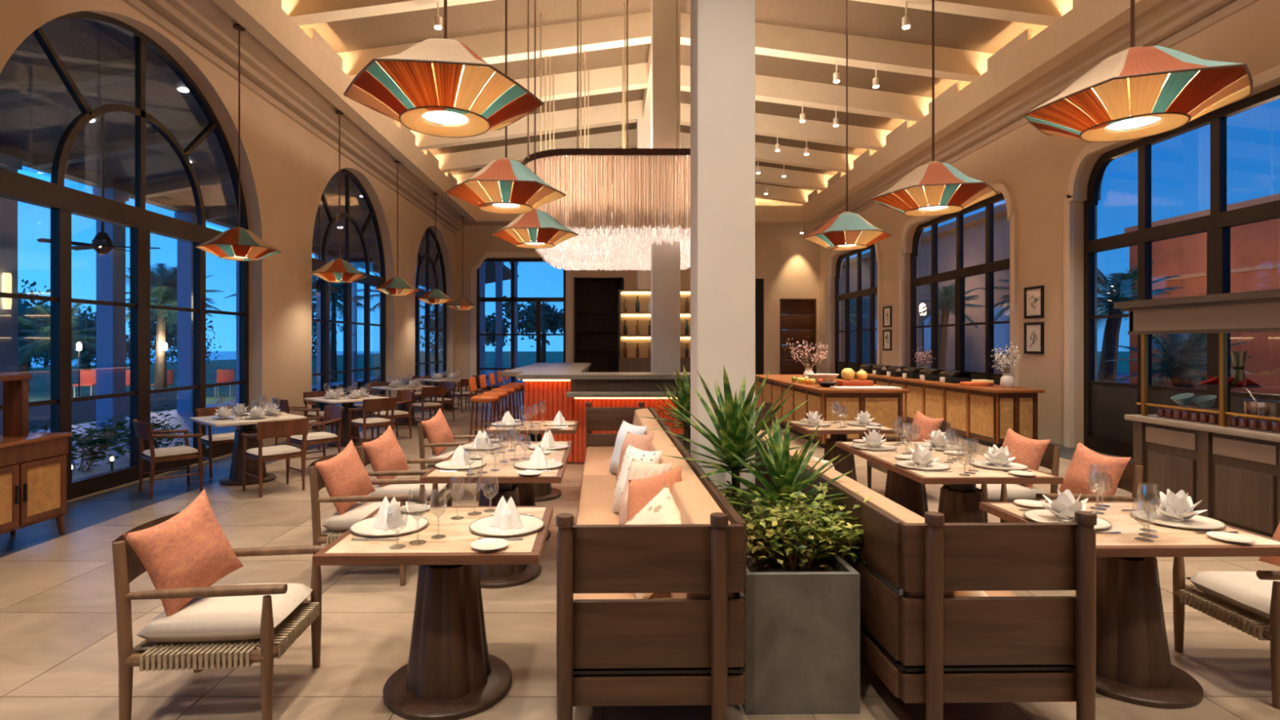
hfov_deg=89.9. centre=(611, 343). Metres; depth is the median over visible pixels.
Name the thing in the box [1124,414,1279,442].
countertop
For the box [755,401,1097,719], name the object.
banquette
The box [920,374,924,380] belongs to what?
lamp
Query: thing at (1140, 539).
water goblet
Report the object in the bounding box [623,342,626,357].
bottle
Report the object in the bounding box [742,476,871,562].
variegated shrub
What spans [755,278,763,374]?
door
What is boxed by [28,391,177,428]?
wall
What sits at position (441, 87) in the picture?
pendant lamp
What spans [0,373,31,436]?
wooden stand
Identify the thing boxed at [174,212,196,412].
porch post
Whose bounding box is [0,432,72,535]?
sideboard
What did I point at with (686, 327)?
bottle
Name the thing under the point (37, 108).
porch roof
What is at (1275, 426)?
jar
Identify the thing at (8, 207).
porch post
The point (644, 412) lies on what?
cushion
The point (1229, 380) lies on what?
watermelon slice
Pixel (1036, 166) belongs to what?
wall
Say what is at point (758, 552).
shrub
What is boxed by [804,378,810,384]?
fruit
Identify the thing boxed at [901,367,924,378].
chafing dish
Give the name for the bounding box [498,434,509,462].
wine glass
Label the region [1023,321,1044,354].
framed picture
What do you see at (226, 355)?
sea
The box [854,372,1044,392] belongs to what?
countertop
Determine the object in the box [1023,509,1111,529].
dinner plate
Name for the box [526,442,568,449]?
dinner plate
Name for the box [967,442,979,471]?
wine glass
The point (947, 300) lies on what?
palm tree
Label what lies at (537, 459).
napkin
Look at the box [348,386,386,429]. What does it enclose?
dining chair
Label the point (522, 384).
bar stool
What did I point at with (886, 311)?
framed picture
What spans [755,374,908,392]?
countertop
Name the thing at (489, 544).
bread plate
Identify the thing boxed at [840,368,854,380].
melon
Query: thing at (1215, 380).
watermelon slice
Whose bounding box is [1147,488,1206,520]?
napkin
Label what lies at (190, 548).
throw pillow
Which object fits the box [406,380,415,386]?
napkin
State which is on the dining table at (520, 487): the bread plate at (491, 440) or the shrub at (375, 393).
the bread plate at (491, 440)
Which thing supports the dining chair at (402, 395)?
on the floor
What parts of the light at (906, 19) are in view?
stem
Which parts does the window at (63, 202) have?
arch frame, sill rail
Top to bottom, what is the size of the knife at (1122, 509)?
0.010 m
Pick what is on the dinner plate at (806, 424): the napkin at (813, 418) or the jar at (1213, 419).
the napkin at (813, 418)
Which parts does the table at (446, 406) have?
plate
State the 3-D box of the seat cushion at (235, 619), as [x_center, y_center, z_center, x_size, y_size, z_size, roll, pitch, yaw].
[-1.740,1.220,2.931,0.560,0.120,0.480,0,0,-4]
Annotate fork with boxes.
[478,537,523,540]
[1192,531,1238,533]
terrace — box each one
[29,370,504,480]
[311,377,524,391]
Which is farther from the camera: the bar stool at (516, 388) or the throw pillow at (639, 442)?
the bar stool at (516, 388)
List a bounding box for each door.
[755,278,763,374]
[779,298,816,374]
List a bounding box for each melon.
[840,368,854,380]
[856,370,867,380]
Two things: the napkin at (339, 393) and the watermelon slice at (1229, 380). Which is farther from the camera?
the napkin at (339, 393)
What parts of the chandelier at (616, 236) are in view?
hanging rod, hanging rod, hanging rod, hanging rod, hanging rod, hanging rod, hanging rod, hanging rod, hanging rod, hanging rod, hanging rod, hanging rod, hanging rod, hanging rod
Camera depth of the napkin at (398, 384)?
13.14 m
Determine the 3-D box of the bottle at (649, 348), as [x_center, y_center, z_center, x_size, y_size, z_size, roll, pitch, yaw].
[0.800,0.132,13.520,0.077,0.316,0.077,0,0,0]
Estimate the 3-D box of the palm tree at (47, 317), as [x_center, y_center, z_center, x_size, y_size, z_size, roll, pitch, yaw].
[-19.415,0.161,22.554,3.004,3.424,3.072,0,0,40]
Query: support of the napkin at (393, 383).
on the plate
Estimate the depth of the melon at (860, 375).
10.44 m
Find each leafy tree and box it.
[17,277,50,356]
[17,323,73,370]
[24,299,83,369]
[26,304,155,375]
[31,300,88,366]
[125,302,213,375]
[150,318,225,366]
[311,297,316,368]
[311,309,342,359]
[419,302,442,359]
[484,295,523,370]
[504,302,563,362]
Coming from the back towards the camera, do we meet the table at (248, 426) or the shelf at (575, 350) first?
the shelf at (575, 350)
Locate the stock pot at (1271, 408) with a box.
[1243,386,1279,427]
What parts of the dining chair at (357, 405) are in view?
backrest, armrest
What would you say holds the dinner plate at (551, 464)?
on the dining table at (520, 487)
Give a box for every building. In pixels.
[787,203,1009,373]
[1124,193,1279,395]
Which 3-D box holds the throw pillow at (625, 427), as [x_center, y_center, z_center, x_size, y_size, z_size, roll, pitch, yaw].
[0.137,0.950,5.750,0.231,0.478,0.512,0,0,-18]
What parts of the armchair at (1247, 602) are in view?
leg, rail, woven cord, armrest, leg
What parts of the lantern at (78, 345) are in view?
rod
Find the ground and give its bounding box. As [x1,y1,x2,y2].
[28,351,1129,431]
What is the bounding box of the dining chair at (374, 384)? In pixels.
[367,382,395,417]
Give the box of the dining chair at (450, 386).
[423,381,456,420]
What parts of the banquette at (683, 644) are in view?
post, post, post, seat frame, metal rod, post, metal rod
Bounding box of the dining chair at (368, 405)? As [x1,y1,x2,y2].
[347,397,395,443]
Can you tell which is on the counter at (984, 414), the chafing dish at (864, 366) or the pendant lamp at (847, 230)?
the chafing dish at (864, 366)
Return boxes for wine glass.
[407,488,427,542]
[429,490,447,536]
[449,475,465,518]
[466,471,483,513]
[475,438,488,473]
[488,439,500,471]
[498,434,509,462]
[963,439,977,474]
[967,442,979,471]
[1087,471,1106,514]
[1088,463,1107,510]
[1136,484,1160,537]
[1137,484,1159,532]
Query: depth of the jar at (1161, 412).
5.86 m
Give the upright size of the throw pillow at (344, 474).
0.494 m
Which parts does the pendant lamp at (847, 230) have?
cord panel, cord panel, shade panel, cord panel, cord panel, ring panel, shade panel, cord panel, ring panel, shade panel, cord panel, cord panel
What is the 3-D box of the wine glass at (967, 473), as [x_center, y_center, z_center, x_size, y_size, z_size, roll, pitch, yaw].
[2.402,0.750,4.293,0.084,0.234,0.084,0,0,0]
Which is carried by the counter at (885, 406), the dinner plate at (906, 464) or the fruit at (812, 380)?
the fruit at (812, 380)
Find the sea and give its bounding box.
[31,351,431,368]
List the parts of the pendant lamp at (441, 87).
cord panel, cord panel, cord panel, cord panel, cord panel, ring panel, ring panel, shade panel, shade panel, ring panel, cord panel, ring panel, shade panel, ring panel, ring panel, cord panel, shade panel, cord panel, shade panel, cord panel, cord panel, cord panel, cord panel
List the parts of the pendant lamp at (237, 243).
cord panel, shade panel, cord panel, shade panel, cord panel, ring panel, ring panel, cord panel, shade panel, cord panel, shade panel, cord panel, cord panel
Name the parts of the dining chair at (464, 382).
leg, leg, seat frame, leg, backrest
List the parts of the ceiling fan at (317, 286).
motor, rod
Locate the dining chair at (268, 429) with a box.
[241,417,308,497]
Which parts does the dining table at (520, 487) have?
plate, plate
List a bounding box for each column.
[636,118,650,289]
[650,0,679,372]
[690,0,755,488]
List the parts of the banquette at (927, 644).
post, metal rod, post, seat frame, metal rod, post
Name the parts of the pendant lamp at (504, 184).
cord panel, cord panel, cord panel, shade panel, ring panel, cord panel, shade panel, cord panel, ring panel, ring panel, cord panel, shade panel, cord panel, cord panel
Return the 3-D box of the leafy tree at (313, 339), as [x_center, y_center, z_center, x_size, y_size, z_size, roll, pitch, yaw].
[-23.852,-0.772,47.686,4.887,5.760,5.643,0,0,-35]
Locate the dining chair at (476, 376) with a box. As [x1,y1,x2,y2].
[457,375,484,408]
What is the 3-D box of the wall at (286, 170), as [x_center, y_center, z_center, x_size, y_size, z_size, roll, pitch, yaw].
[-5.640,-1.680,9.550,0.360,6.600,26.100,0,0,0]
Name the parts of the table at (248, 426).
plate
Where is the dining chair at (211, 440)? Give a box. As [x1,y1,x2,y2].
[195,405,239,477]
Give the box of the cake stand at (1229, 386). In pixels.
[1195,382,1262,418]
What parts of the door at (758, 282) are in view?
frame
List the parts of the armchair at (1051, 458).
leg, backrest, post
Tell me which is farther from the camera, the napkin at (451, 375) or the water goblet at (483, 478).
the napkin at (451, 375)
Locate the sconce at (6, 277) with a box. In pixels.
[1,272,11,309]
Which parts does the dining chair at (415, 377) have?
backrest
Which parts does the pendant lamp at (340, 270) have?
cord panel, shade panel, cord panel, shade panel, cord panel, cord panel, shade panel, cord panel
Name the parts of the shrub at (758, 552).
stem, stem, stem, stem, stem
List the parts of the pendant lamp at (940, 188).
cord panel, cord panel, shade panel, cord panel, ring panel, cord panel, ring panel, cord panel, shade panel, shade panel, cord panel, ring panel, shade panel, cord panel, cord panel, cord panel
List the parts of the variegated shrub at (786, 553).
stem, stem, stem, stem, stem, stem, stem, stem, stem, stem, stem, stem, stem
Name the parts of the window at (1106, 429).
sill rail, kick panel, kick panel, kick panel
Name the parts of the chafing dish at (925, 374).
lid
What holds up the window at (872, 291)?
in the wall at (1036, 166)
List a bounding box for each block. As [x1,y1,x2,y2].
[1174,405,1199,413]
[1195,408,1218,415]
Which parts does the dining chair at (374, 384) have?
leg, armrest, backrest, leg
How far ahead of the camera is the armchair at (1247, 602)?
3.09 m
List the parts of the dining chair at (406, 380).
backrest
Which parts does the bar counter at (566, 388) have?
panel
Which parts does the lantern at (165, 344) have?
rod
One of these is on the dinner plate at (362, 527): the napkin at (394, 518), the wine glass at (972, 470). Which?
the napkin at (394, 518)
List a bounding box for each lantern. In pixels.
[75,342,81,396]
[162,342,167,388]
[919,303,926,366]
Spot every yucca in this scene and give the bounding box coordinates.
[635,365,690,453]
[649,374,688,447]
[657,366,819,506]
[702,413,857,533]
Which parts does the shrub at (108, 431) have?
stem, stem, stem, stem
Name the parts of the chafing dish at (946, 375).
lid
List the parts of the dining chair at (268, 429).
leg, armrest, leg, seat frame, backrest, leg, leg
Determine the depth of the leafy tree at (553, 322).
32.64 m
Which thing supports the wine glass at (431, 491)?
on the dining table at (450, 673)
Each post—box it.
[0,152,22,433]
[92,187,128,425]
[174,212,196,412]
[235,260,239,403]
[315,254,332,390]
[350,263,358,386]
[480,262,486,375]
[494,262,503,385]
[509,262,518,382]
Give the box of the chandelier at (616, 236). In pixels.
[523,0,690,271]
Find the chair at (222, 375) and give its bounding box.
[213,369,234,397]
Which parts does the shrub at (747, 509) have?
stem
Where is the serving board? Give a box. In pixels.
[830,386,902,389]
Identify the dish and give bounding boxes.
[859,364,876,373]
[871,364,890,375]
[885,365,906,377]
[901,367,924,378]
[918,368,944,381]
[937,369,971,383]
[971,379,994,384]
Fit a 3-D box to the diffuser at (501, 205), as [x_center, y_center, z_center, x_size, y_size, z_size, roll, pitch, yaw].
[-0.860,-1.136,5.200,0.224,0.008,0.224,0,0,-36]
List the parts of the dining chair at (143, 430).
leg, backrest, leg, seat frame, armrest, armrest, leg, leg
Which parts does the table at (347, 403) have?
plate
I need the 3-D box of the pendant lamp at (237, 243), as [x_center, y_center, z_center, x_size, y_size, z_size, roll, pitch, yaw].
[-4.810,-2.599,8.260,0.982,3.001,0.873,0,0,31]
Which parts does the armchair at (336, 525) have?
post, backrest, rail, woven cord, armrest, armrest, leg, leg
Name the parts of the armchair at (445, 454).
post, backrest, woven cord, armrest, armrest, leg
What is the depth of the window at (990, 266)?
13.59 m
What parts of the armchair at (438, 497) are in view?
post, backrest, armrest, woven cord, armrest, leg, leg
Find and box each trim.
[470,252,571,377]
[826,241,881,373]
[899,182,1018,386]
[1063,64,1279,447]
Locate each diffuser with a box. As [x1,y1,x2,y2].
[422,111,468,124]
[493,200,519,207]
[527,240,543,244]
[919,204,947,209]
[1105,115,1160,129]
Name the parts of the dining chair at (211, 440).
leg, armrest, leg, backrest, seat frame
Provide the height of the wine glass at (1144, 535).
0.234 m
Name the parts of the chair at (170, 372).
seat, backrest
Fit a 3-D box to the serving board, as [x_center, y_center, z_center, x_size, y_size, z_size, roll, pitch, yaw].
[3.980,0.686,10.050,1.000,0.025,0.340,0,0,0]
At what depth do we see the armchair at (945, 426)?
7.02 m
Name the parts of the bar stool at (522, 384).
backrest, seat, leg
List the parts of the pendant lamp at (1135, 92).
cord panel, cord panel, cord panel, cord panel, shade panel, cord panel, shade panel, ring panel, ring panel, cord panel, ring panel, ring panel, cord panel, shade panel, cord panel, ring panel, shade panel, ring panel, cord panel, shade panel, shade panel, cord panel, cord panel, cord panel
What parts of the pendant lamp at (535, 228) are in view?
cord panel, cord panel, shade panel, cord panel, cord panel, ring panel, shade panel, cord panel, ring panel, ring panel, cord panel, shade panel, cord panel, cord panel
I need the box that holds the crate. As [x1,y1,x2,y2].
[836,380,873,386]
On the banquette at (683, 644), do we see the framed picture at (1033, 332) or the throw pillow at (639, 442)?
the throw pillow at (639, 442)
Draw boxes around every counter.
[499,362,755,462]
[755,374,908,448]
[851,372,1044,448]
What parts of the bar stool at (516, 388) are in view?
leg, backrest, seat, leg, leg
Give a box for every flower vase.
[782,337,831,377]
[914,346,935,370]
[990,342,1022,387]
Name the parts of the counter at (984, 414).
cane panel, cane panel, cane panel, cane panel, cane panel, cane panel, cane panel, cane panel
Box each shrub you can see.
[28,416,129,471]
[111,404,193,456]
[311,389,339,412]
[355,377,379,395]
[715,480,763,519]
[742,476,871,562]
[742,490,859,570]
[742,512,782,568]
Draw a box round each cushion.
[136,582,312,642]
[321,502,415,530]
[368,477,447,499]
[427,450,455,466]
[573,592,671,599]
[575,475,619,524]
[582,446,617,475]
[632,408,660,427]
[645,426,682,463]
[660,457,733,598]
[756,430,813,458]
[804,457,954,597]
[976,484,1043,501]
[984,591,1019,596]
[1184,570,1279,619]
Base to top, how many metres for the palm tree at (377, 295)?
6.384 m
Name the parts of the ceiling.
crown moulding, crown moulding, crown moulding, crown moulding, crown moulding, crown moulding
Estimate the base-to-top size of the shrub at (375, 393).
0.768 m
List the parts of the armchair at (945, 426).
leg, woven cord, armrest, backrest, post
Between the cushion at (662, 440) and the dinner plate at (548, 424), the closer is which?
the cushion at (662, 440)
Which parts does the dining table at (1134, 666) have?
plate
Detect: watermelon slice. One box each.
[1199,376,1218,384]
[1216,377,1235,385]
[1230,377,1247,386]
[1246,377,1258,385]
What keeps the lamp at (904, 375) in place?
attached to the chafing dish at (907, 372)
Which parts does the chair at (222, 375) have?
backrest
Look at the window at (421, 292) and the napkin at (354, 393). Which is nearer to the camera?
the napkin at (354, 393)
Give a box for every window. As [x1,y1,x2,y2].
[0,10,248,499]
[311,168,386,428]
[415,226,446,399]
[476,257,565,390]
[835,243,877,379]
[910,192,1009,385]
[1084,84,1279,458]
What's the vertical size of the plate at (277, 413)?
0.018 m
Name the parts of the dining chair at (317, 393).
leg, armrest, seat frame, backrest, leg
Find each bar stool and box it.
[468,376,500,441]
[479,374,509,439]
[488,372,515,425]
[496,370,521,421]
[503,368,524,421]
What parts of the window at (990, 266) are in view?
kick panel, kick panel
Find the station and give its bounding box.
[1113,288,1279,537]
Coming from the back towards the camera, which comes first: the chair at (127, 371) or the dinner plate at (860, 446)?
the chair at (127, 371)
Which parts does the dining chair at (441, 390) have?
leg, seat frame, leg, backrest, leg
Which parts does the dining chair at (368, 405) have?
leg, armrest, leg, seat frame, leg, backrest, leg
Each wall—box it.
[0,0,455,447]
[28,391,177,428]
[455,200,819,390]
[819,0,1279,447]
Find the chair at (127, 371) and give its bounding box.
[125,369,129,386]
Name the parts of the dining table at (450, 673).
plate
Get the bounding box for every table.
[189,411,306,485]
[304,395,388,447]
[312,506,553,719]
[371,385,437,425]
[417,377,463,410]
[419,440,572,588]
[484,420,578,502]
[785,420,898,481]
[835,441,1063,523]
[979,501,1279,709]
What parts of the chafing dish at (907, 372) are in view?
lid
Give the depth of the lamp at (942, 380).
11.56 m
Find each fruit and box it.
[791,376,796,382]
[799,377,804,383]
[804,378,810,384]
[809,378,815,384]
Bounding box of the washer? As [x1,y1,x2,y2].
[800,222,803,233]
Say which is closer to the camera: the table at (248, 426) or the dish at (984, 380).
the table at (248, 426)
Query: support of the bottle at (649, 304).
on the shelf at (631, 363)
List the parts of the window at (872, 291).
kick panel, kick panel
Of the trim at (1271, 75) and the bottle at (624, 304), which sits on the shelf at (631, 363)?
the bottle at (624, 304)
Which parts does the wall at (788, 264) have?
frame, frame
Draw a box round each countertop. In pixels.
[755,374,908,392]
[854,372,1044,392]
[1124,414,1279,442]
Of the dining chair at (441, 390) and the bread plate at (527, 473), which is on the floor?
the dining chair at (441, 390)
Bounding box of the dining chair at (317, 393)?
[302,391,336,433]
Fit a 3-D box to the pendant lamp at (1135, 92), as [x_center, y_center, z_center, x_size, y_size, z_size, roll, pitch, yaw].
[2.660,-3.108,3.270,0.873,4.019,0.982,0,0,-13]
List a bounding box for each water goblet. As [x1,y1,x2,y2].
[386,505,408,548]
[463,448,476,475]
[482,478,498,510]
[519,436,530,459]
[900,431,912,454]
[957,448,972,475]
[1092,473,1112,507]
[1132,500,1157,542]
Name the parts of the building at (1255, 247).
pane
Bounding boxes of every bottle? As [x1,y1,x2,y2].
[623,298,626,311]
[623,320,626,334]
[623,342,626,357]
[635,296,639,311]
[635,320,639,334]
[635,342,639,357]
[648,297,650,311]
[648,320,650,334]
[648,342,650,357]
[684,297,688,311]
[684,319,688,334]
[684,343,688,357]
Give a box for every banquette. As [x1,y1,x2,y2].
[555,402,746,719]
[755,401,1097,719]
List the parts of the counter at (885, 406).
cane panel, cane panel, cane panel, cane panel, cane panel, cane panel, cane panel, cane panel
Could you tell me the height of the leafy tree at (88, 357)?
4.420 m
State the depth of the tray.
10.60 m
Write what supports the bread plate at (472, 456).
on the dining table at (520, 487)
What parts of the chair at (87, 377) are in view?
seat, backrest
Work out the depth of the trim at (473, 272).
22.26 m
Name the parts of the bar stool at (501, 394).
leg, backrest, leg, seat, leg, leg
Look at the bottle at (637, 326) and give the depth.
13.49 m
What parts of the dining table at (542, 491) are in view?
plate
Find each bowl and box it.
[806,373,839,383]
[817,382,837,386]
[1170,392,1194,405]
[1191,395,1217,408]
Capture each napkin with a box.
[213,406,233,417]
[231,403,248,414]
[246,405,264,417]
[262,403,279,413]
[324,389,337,397]
[335,387,346,395]
[348,389,360,397]
[357,387,368,395]
[372,496,404,530]
[389,380,397,386]
[396,378,403,385]
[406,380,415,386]
[413,378,420,385]
[431,373,439,378]
[446,373,454,378]
[449,444,472,466]
[471,429,492,447]
[489,495,523,529]
[500,410,515,425]
[528,444,546,466]
[540,429,555,448]
[552,410,566,425]
[803,410,823,424]
[854,410,874,424]
[862,429,885,447]
[906,444,939,465]
[923,429,952,447]
[983,444,1015,465]
[1040,488,1095,520]
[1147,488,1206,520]
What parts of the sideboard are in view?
cane panel, door, leg, handle, handle, door, cane panel, leg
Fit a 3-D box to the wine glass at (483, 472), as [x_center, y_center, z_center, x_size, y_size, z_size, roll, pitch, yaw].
[-0.874,0.750,4.313,0.084,0.234,0.084,0,0,0]
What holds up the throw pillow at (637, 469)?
on the banquette at (683, 644)
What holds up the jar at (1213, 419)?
on the station
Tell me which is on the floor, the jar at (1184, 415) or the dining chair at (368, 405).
the dining chair at (368, 405)
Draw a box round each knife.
[351,537,400,540]
[439,470,468,471]
[465,450,491,451]
[922,471,953,472]
[1096,531,1121,533]
[1121,509,1137,511]
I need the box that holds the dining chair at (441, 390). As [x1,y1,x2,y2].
[408,386,445,419]
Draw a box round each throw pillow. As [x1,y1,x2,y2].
[121,488,243,617]
[313,439,375,515]
[360,424,409,487]
[420,408,454,456]
[608,419,647,473]
[611,444,662,513]
[616,431,653,482]
[618,457,671,524]
[625,484,680,599]
[626,465,681,521]
[805,453,835,469]
[905,409,943,441]
[953,591,988,596]
[1001,426,1050,488]
[1057,440,1131,502]
[1257,522,1279,566]
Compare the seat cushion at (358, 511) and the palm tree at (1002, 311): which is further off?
the palm tree at (1002, 311)
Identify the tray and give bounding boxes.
[960,381,993,386]
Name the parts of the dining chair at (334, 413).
leg, seat frame, armrest, leg, armrest, backrest, leg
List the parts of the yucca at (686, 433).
stem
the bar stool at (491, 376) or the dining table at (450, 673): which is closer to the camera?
the dining table at (450, 673)
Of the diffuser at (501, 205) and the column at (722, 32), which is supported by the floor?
the column at (722, 32)
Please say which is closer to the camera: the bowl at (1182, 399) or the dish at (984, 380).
the bowl at (1182, 399)
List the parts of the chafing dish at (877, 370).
lid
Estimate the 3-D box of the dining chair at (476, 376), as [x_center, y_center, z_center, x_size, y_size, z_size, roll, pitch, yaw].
[-3.603,1.220,16.516,0.556,0.801,0.575,0,0,42]
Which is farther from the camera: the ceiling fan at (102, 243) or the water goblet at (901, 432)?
the ceiling fan at (102, 243)
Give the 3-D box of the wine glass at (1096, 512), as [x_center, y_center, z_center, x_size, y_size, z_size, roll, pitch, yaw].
[2.489,0.762,3.285,0.076,0.211,0.076,0,0,0]
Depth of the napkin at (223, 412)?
7.37 m
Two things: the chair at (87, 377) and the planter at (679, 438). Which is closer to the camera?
the planter at (679, 438)
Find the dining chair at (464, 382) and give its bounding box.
[448,377,479,413]
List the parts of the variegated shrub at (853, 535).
stem, stem, stem, stem, stem, stem, stem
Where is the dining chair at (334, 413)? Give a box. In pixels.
[288,405,344,475]
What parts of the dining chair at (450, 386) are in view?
leg, seat frame, backrest, leg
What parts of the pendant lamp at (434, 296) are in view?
shade panel, cord panel, shade panel, cord panel, cord panel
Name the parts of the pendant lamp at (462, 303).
shade panel, cord panel, shade panel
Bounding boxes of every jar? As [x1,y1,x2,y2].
[1156,406,1165,417]
[1164,409,1173,417]
[1173,410,1182,418]
[1181,409,1191,420]
[1190,411,1200,421]
[1199,413,1209,422]
[1208,412,1218,423]
[1227,417,1239,426]
[1239,418,1249,427]
[1249,419,1260,429]
[1259,421,1271,431]
[1271,422,1279,432]
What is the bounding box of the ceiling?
[122,0,1259,234]
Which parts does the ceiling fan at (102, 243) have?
blade, blade, blade, motor, rod, blade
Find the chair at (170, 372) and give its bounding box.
[150,369,173,389]
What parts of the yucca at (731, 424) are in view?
stem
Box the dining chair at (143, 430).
[132,418,203,498]
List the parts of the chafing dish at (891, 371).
lid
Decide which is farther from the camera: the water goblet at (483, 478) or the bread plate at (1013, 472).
the bread plate at (1013, 472)
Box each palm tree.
[17,298,75,391]
[17,302,96,396]
[125,262,218,389]
[128,266,224,315]
[311,274,338,316]
[311,275,376,382]
[358,271,431,318]
[841,298,869,361]
[919,277,985,369]
[980,256,1009,321]
[1097,261,1184,382]
[1102,333,1252,390]
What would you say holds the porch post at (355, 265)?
on the terrace at (123, 461)
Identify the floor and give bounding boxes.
[0,390,1279,719]
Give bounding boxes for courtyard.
[1097,370,1129,383]
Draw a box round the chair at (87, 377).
[72,369,96,397]
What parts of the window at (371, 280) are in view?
sill rail, arch frame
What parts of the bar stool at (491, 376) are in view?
leg, backrest, seat, leg, leg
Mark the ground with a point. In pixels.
(40, 383)
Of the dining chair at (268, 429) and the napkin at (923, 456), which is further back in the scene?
the dining chair at (268, 429)
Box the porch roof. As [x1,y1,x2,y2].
[0,17,519,291]
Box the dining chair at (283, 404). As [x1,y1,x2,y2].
[271,397,320,449]
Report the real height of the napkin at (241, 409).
0.132 m
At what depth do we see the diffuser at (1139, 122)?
3.29 m
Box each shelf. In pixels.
[575,311,617,313]
[575,330,617,332]
[575,350,617,351]
[617,289,690,372]
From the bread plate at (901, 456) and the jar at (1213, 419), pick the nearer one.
the bread plate at (901, 456)
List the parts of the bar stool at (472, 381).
leg, backrest, leg, seat, leg, leg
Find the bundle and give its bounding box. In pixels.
[1231,351,1246,385]
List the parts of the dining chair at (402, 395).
leg, leg, seat frame, leg, armrest, backrest, leg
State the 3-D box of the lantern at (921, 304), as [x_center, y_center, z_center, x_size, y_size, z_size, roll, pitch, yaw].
[11.900,0.050,24.500,0.240,3.200,0.240,0,0,0]
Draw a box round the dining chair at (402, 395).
[371,390,413,438]
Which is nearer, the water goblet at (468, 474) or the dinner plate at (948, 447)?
the water goblet at (468, 474)
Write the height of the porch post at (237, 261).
4.810 m
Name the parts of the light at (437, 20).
stem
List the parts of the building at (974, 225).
pane, pane, pane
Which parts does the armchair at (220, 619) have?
post, rail, backrest, rail, post, armrest, woven cord, leg, armrest, rail, rail, leg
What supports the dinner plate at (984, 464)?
on the dining table at (959, 500)
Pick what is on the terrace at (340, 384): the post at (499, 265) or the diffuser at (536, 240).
the post at (499, 265)
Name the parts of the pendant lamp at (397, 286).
cord panel, shade panel, cord panel, shade panel, cord panel, cord panel, shade panel, cord panel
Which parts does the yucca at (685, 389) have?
stem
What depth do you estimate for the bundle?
5.71 m
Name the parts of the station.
canopy post, drawer, door panel, canopy crown, rail, guard rail, canopy post, door panel, drawer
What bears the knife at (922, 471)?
on the dining table at (959, 500)
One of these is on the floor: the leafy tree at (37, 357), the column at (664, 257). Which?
the column at (664, 257)
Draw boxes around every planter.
[675,434,688,451]
[719,488,860,715]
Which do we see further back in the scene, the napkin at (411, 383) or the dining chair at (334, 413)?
the napkin at (411, 383)
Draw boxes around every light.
[110,456,114,471]
[177,87,188,92]
[434,2,441,29]
[755,160,759,173]
[764,182,768,194]
[775,135,779,151]
[782,163,786,177]
[800,103,805,122]
[804,139,808,155]
[833,61,839,83]
[833,107,839,126]
[872,66,879,88]
[902,1,910,29]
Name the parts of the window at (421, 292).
arch frame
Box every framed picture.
[882,306,891,327]
[882,329,891,350]
[1023,285,1044,319]
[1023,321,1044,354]
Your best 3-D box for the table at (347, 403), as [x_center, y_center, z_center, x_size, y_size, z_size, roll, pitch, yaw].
[-4.280,1.244,10.350,0.960,0.752,0.960,0,0,42]
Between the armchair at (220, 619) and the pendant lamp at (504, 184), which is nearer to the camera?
the armchair at (220, 619)
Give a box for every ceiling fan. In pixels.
[36,114,159,254]
[311,207,342,292]
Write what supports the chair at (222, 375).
on the ground
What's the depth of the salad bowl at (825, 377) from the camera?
11.15 m
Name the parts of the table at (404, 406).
plate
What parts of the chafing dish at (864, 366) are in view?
lid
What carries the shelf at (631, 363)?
on the floor
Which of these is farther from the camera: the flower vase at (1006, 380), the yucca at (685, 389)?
the flower vase at (1006, 380)
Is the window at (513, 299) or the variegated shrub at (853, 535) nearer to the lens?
the variegated shrub at (853, 535)
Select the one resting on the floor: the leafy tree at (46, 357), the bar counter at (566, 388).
the bar counter at (566, 388)
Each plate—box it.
[211,415,235,418]
[231,412,250,415]
[244,415,267,418]
[262,412,282,415]
[349,514,428,536]
[399,503,430,512]
[435,459,485,469]
[462,442,502,449]
[468,454,484,459]
[468,514,544,536]
[470,537,508,550]
[489,439,500,442]
[490,422,524,426]
[513,459,563,469]
[517,470,541,475]
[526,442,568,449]
[530,449,551,453]
[542,422,576,426]
[546,426,562,429]
[796,422,831,426]
[846,422,881,426]
[851,443,897,450]
[853,439,866,443]
[865,426,881,429]
[894,454,911,459]
[895,459,950,470]
[915,443,962,450]
[943,450,966,454]
[970,459,1028,470]
[1008,470,1036,475]
[1013,499,1048,507]
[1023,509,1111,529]
[1130,509,1226,529]
[1206,531,1256,542]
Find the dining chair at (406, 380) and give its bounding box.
[400,377,431,410]
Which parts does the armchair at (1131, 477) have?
leg, armrest, backrest, post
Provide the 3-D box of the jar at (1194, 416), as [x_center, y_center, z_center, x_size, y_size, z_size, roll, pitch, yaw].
[5.050,0.618,5.540,0.066,0.098,0.066,0,0,0]
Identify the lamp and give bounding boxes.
[194,23,281,261]
[310,110,367,283]
[343,0,543,137]
[374,160,419,295]
[417,192,453,304]
[444,0,565,213]
[447,216,477,310]
[491,0,578,248]
[802,0,891,250]
[871,0,998,216]
[886,371,890,376]
[902,373,906,377]
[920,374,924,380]
[939,377,945,382]
[1023,0,1253,142]
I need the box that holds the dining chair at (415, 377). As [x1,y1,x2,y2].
[413,375,440,402]
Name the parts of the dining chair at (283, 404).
leg, backrest, armrest, armrest, leg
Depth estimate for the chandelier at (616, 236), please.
8.85 m
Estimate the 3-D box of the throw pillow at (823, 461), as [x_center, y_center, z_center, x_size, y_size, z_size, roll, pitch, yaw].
[1.515,1.000,4.600,0.210,0.401,0.433,0,0,-20]
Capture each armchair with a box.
[111,511,326,719]
[308,453,426,586]
[356,436,452,506]
[417,417,493,501]
[862,421,950,488]
[943,443,1060,517]
[1000,461,1142,522]
[1172,556,1279,709]
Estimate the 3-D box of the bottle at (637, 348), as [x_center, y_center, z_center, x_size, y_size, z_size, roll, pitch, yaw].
[0.540,0.136,13.520,0.075,0.308,0.075,0,0,0]

